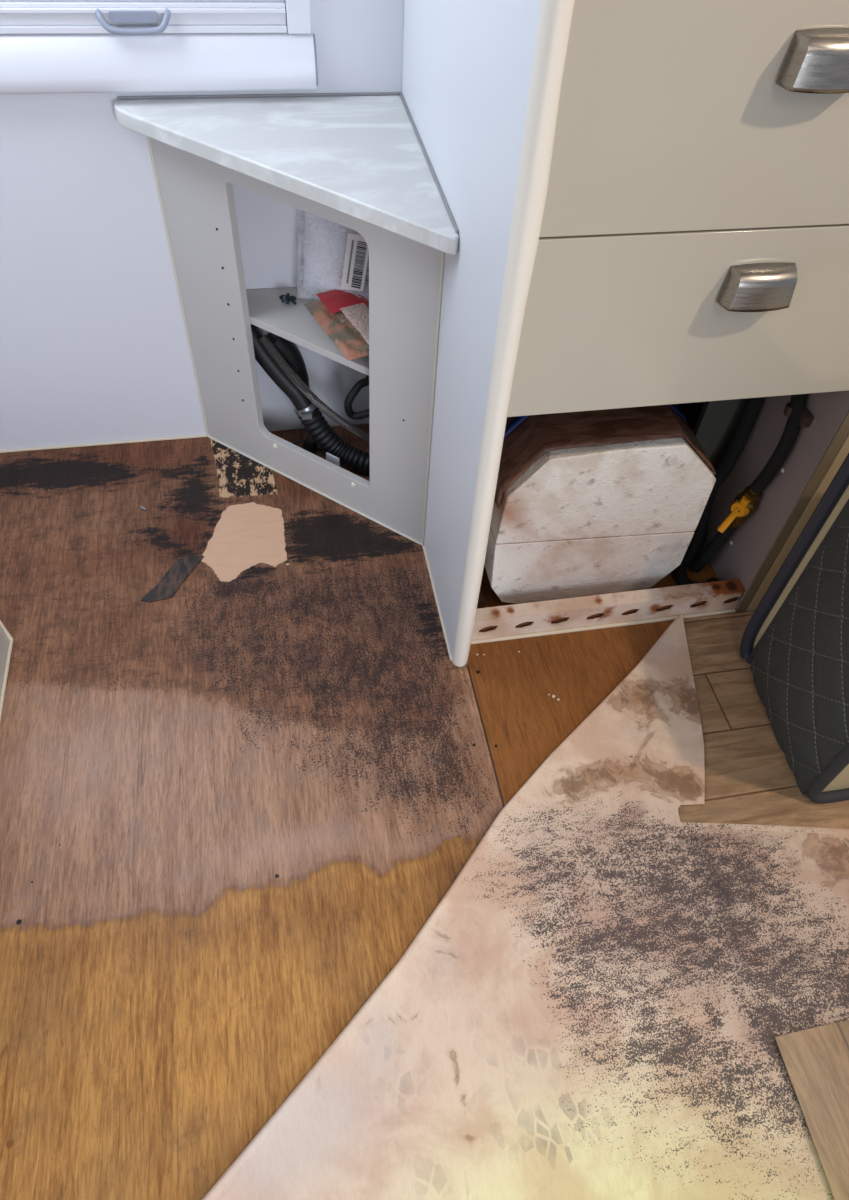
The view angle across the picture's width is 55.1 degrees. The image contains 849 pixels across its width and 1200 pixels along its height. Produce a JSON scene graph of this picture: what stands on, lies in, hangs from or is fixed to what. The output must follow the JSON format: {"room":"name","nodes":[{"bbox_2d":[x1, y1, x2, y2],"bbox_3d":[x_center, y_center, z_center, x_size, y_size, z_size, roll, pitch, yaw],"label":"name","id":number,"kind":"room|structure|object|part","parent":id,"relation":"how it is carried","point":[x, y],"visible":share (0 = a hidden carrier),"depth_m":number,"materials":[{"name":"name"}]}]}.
{"room":"camper van interior","nodes":[
{"label":"camper van interior","id":0,"kind":"room"},
{"bbox_2d":[0,0,403,449],"bbox_3d":[-0.207,-1.065,1.228,3.600,2.000,0.040,-6,52,-9],"label":"wall","id":1,"kind":"structure","parent":0,"point":[94,347],"depth_m":1.60,"materials":[{"name":"white paint"}]},
{"bbox_2d":[0,434,206,452],"bbox_3d":[-1.272,-0.310,1.833,1.525,0.006,0.005,-6,52,-9],"label":"baseboard","id":2,"kind":"structure","parent":1,"relation":"attached to","point":[205,435],"depth_m":1.91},
{"bbox_2d":[0,0,317,93],"bbox_3d":[-0.864,-1.100,0.948,1.424,0.907,0.058,-6,52,-9],"label":"window","id":3,"kind":"structure","parent":1,"relation":"in","point":[94,62],"depth_m":1.32,"materials":[{"name":"white plastic"}]},
{"bbox_2d":[0,0,286,35],"bbox_3d":[-0.859,-1.102,0.920,1.330,0.796,0.039,-6,52,-9],"label":"window blind","id":4,"kind":"object","parent":3,"relation":"attached to","point":[119,17],"visible":1,"depth_m":1.28,"materials":[{"name":"plastic"}]},
{"bbox_3d":[-0.456,-0.907,1.276,0.114,0.031,0.026,-6,52,-9],"label":"pull handle","id":5,"kind":"part","parent":4,"relation":"part of","materials":[{"name":"grey plastic"}]},
{"bbox_3d":[-0.885,-0.831,1.263,1.420,0.078,0.034,-6,52,-9],"label":"sill","id":6,"kind":"part","parent":3,"relation":"part of","materials":[{"name":"white plastic"}]},
{"bbox_3d":[-0.861,-1.120,0.914,1.412,0.829,0.019,-6,52,-9],"label":"frame","id":7,"kind":"part","parent":3,"relation":"part of","materials":[{"name":"white plastic"}]},
{"bbox_2d":[267,332,308,387],"bbox_3d":[-0.306,-0.528,1.794,0.091,0.151,0.052,-6,52,-9],"label":"vent duct","id":8,"kind":"object","parent":1,"relation":"attached to","point":[288,350],"visible":0.47,"depth_m":1.76,"materials":[{"name":"black plastic"}]},
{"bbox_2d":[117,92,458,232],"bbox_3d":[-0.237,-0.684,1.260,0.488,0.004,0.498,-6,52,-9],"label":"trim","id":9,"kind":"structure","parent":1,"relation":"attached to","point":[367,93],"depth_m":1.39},
{"bbox_2d":[0,424,749,1199],"bbox_3d":[-0.007,0.632,1.161,3.600,0.001,2.840,-6,52,-9],"label":"floor","id":10,"kind":"structure","parent":0,"point":[233,803],"depth_m":1.40,"materials":[{"name":"brown wood"}]},
{"bbox_2d":[0,620,12,719],"bbox_3d":[-1.040,0.230,1.148,0.654,0.420,1.019,-6,52,-9],"label":"base cabinet","id":11,"kind":"object","parent":10,"relation":"on","point":[6,640],"visible":1,"depth_m":1.51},
{"bbox_2d":[141,556,203,601],"bbox_3d":[-0.515,-0.045,1.671,0.050,0.002,0.156,22,53,13],"label":"scrap","id":12,"kind":"object","parent":10,"relation":"on","point":[181,569],"visible":1,"depth_m":1.67,"materials":[{"name":"grey"}]},
{"bbox_2d":[146,137,444,545],"bbox_3d":[-0.241,-0.481,1.589,0.465,0.705,0.435,-6,52,-9],"label":"base cabinet","id":13,"kind":"object","parent":10,"relation":"on","point":[196,196],"visible":0.89,"depth_m":1.57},
{"bbox_2d":[113,95,458,254],"bbox_3d":[-0.240,-0.670,1.269,0.494,0.028,0.507,-6,52,-9],"label":"countertop","id":14,"kind":"structure","parent":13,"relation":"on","point":[363,158],"depth_m":1.30,"materials":[{"name":"stone"}]},
{"bbox_2d":[279,293,296,304],"bbox_3d":[-0.279,-0.613,1.650,0.035,0.016,0.032,-6,52,-9],"label":"connector","id":15,"kind":"object","parent":13,"relation":"on","point":[287,296],"visible":1,"depth_m":1.65,"materials":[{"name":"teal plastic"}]},
{"bbox_2d":[246,287,368,375],"bbox_3d":[-0.224,-0.498,1.585,0.400,0.016,0.388,-6,52,-9],"label":"shelf","id":16,"kind":"object","parent":13,"relation":"attached to","point":[291,322],"depth_m":1.62,"materials":[{"name":"white wood"}]},
{"bbox_2d":[259,335,368,442],"bbox_3d":[-0.217,-0.435,1.731,0.280,0.219,0.033,16,52,9],"label":"clear tube","id":17,"kind":"object","parent":13,"relation":"in","point":[264,340],"visible":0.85,"depth_m":1.73,"materials":[{"name":"grey plastic"}]},
{"bbox_2d":[303,212,368,307],"bbox_3d":[-0.150,-0.673,1.560,0.208,0.237,0.072,20,53,12],"label":"plastic bag","id":18,"kind":"object","parent":13,"relation":"on","point":[336,256],"visible":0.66,"depth_m":1.57,"materials":[{"name":"white"}]},
{"bbox_2d":[304,290,368,360],"bbox_3d":[-0.140,-0.529,1.562,0.110,0.036,0.218,-21,56,-19],"label":"packet","id":19,"kind":"object","parent":13,"relation":"on","point":[343,315],"visible":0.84,"depth_m":1.56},
{"bbox_2d":[344,375,368,419],"bbox_3d":[-0.118,-0.492,1.737,0.122,0.207,0.098,-6,52,-9],"label":"power cable","id":20,"kind":"object","parent":13,"relation":"hanging from","point":[364,382],"visible":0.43,"depth_m":1.75,"materials":[{"name":"black rubber"}]},
{"bbox_2d":[292,440,325,455],"bbox_3d":[-0.272,-0.360,1.911,0.088,0.028,0.017,10,51,4],"label":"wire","id":21,"kind":"object","parent":10,"relation":"on","point":[299,441],"visible":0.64,"depth_m":1.91,"materials":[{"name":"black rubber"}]},
{"bbox_2d":[302,435,316,454],"bbox_3d":[-0.271,-0.359,1.907,0.034,0.056,0.034,-6,52,-9],"label":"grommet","id":22,"kind":"object","parent":10,"relation":"on","point":[309,444],"visible":0.72,"depth_m":1.89,"materials":[{"name":"black rubber"}]},
{"bbox_2d":[251,324,369,475],"bbox_3d":[-0.252,-0.434,1.788,0.299,0.342,0.064,12,52,6],"label":"hose","id":23,"kind":"object","parent":10,"relation":"on","point":[311,417],"visible":0.69,"depth_m":1.81,"materials":[{"name":"black rubber"}]},
{"bbox_2d":[326,452,339,466],"bbox_3d":[-0.207,-0.298,1.843,0.044,0.082,0.020,13,52,7],"label":"metal bracket","id":24,"kind":"object","parent":10,"relation":"on","point":[331,458],"visible":0.21,"depth_m":1.81,"materials":[{"name":"silver metal"}]},
{"bbox_2d":[402,0,574,666],"bbox_3d":[0.054,-0.782,1.018,0.038,2.002,0.746,-6,52,-9],"label":"partition panel","id":25,"kind":"object","parent":10,"relation":"on","point":[482,79],"visible":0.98,"depth_m":1.08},
{"bbox_2d":[202,611,848,1199],"bbox_3d":[0.368,0.721,1.106,1.662,0.014,1.702,-6,52,-9],"label":"vinyl flooring","id":26,"kind":"structure","parent":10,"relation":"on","point":[594,1006],"depth_m":1.21,"materials":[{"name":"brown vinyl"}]},
{"bbox_2d":[740,453,848,802],"bbox_3d":[0.786,0.052,1.346,0.298,0.520,0.348,-6,52,-9],"label":"cushion","id":27,"kind":"object","parent":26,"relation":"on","point":[795,642],"visible":1,"depth_m":1.37,"materials":[{"name":"dark grey quilted fabric"},{"name":"cream vinyl trim"}]},
{"bbox_2d":[774,1020,848,1199],"bbox_3d":[0.685,0.802,1.050,0.312,0.002,0.493,-6,52,-9],"label":"vinyl offcut","id":28,"kind":"object","parent":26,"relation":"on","point":[816,1059],"visible":1,"depth_m":1.14,"materials":[{"name":"brown vinyl"}]},
{"bbox_2d":[484,404,715,603],"bbox_3d":[0.277,-0.278,1.638,0.442,0.414,0.400,-6,52,-9],"label":"water heater","id":29,"kind":"object","parent":10,"relation":"on","point":[607,501],"visible":0.6,"depth_m":1.46,"materials":[{"name":"white metal"}]},
{"bbox_3d":[0.287,-0.213,1.726,0.402,0.196,0.392,-6,52,-9],"label":"casing","id":30,"kind":"part","parent":29,"relation":"part of","materials":[{"name":"white metal"}]},
{"bbox_3d":[0.296,-0.333,1.577,0.402,0.227,0.392,-6,52,-9],"label":"casing","id":31,"kind":"part","parent":29,"relation":"part of","materials":[{"name":"white metal"}]},
{"bbox_2d":[471,0,848,643],"bbox_3d":[0.341,-0.565,1.395,0.602,1.170,0.724,-6,52,-9],"label":"drawer unit","id":32,"kind":"object","parent":10,"relation":"on","point":[692,254],"visible":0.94,"depth_m":1.02,"materials":[{"name":"beige laminate"}]},
{"bbox_3d":[0.360,0.020,1.634,0.582,0.066,0.030,-6,52,-9],"label":"rail","id":33,"kind":"part","parent":32,"relation":"part of","materials":[{"name":"white metal"}]},
{"bbox_3d":[0.405,-0.384,1.118,0.600,0.263,0.018,-6,52,-9],"label":"drawer","id":34,"kind":"part","parent":32,"relation":"part of","materials":[{"name":"beige laminate"}]},
{"bbox_3d":[0.421,-0.576,0.879,0.600,0.346,0.018,-6,52,-9],"label":"drawer","id":35,"kind":"part","parent":32,"relation":"part of","materials":[{"name":"beige laminate"}]},
{"bbox_3d":[0.438,-0.406,1.057,0.102,0.050,0.033,-6,52,-9],"label":"handle","id":36,"kind":"part","parent":32,"relation":"part of","materials":[{"name":"silver metal"}]},
{"bbox_3d":[0.623,-0.610,1.450,0.021,1.170,0.688,-6,52,-9],"label":"panel","id":37,"kind":"part","parent":32,"relation":"part of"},
{"bbox_3d":[0.428,-0.565,0.853,0.102,0.050,0.033,-6,52,-9],"label":"handle","id":38,"kind":"part","parent":32,"relation":"part of","materials":[{"name":"silver metal"}]},
{"bbox_2d":[673,561,718,585],"bbox_3d":[0.561,-0.045,1.723,0.067,0.029,0.114,-36,61,-28],"label":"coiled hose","id":39,"kind":"object","parent":10,"relation":"on","point":[680,573],"visible":0.44,"depth_m":1.71,"materials":[{"name":"black plastic"}]},
{"bbox_2d":[682,397,764,566],"bbox_3d":[0.577,-0.268,1.564,0.123,0.563,0.060,-34,61,-27],"label":"hose","id":40,"kind":"object","parent":10,"relation":"on","point":[750,411],"visible":0.6,"depth_m":1.58,"materials":[{"name":"black plastic"}]},
{"bbox_2d":[690,394,813,572],"bbox_3d":[0.612,-0.215,1.533,0.071,0.519,0.062,3,51,-2],"label":"gas pipe","id":41,"kind":"object","parent":10,"relation":"attached to","point":[746,503],"visible":0.88,"depth_m":1.51,"materials":[{"name":"black plastic"}]},
{"bbox_3d":[0.594,-0.167,1.571,0.044,0.083,0.034,-6,52,-9],"label":"lever","id":42,"kind":"part","parent":41,"relation":"part of","materials":[{"name":"yellow metal"}]},
{"bbox_2d":[746,434,848,611],"bbox_3d":[0.655,-0.578,1.425,0.022,1.170,0.608,-6,52,-9],"label":"end panel","id":43,"kind":"object","parent":10,"relation":"on","point":[843,451],"visible":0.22,"depth_m":1.49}
]}

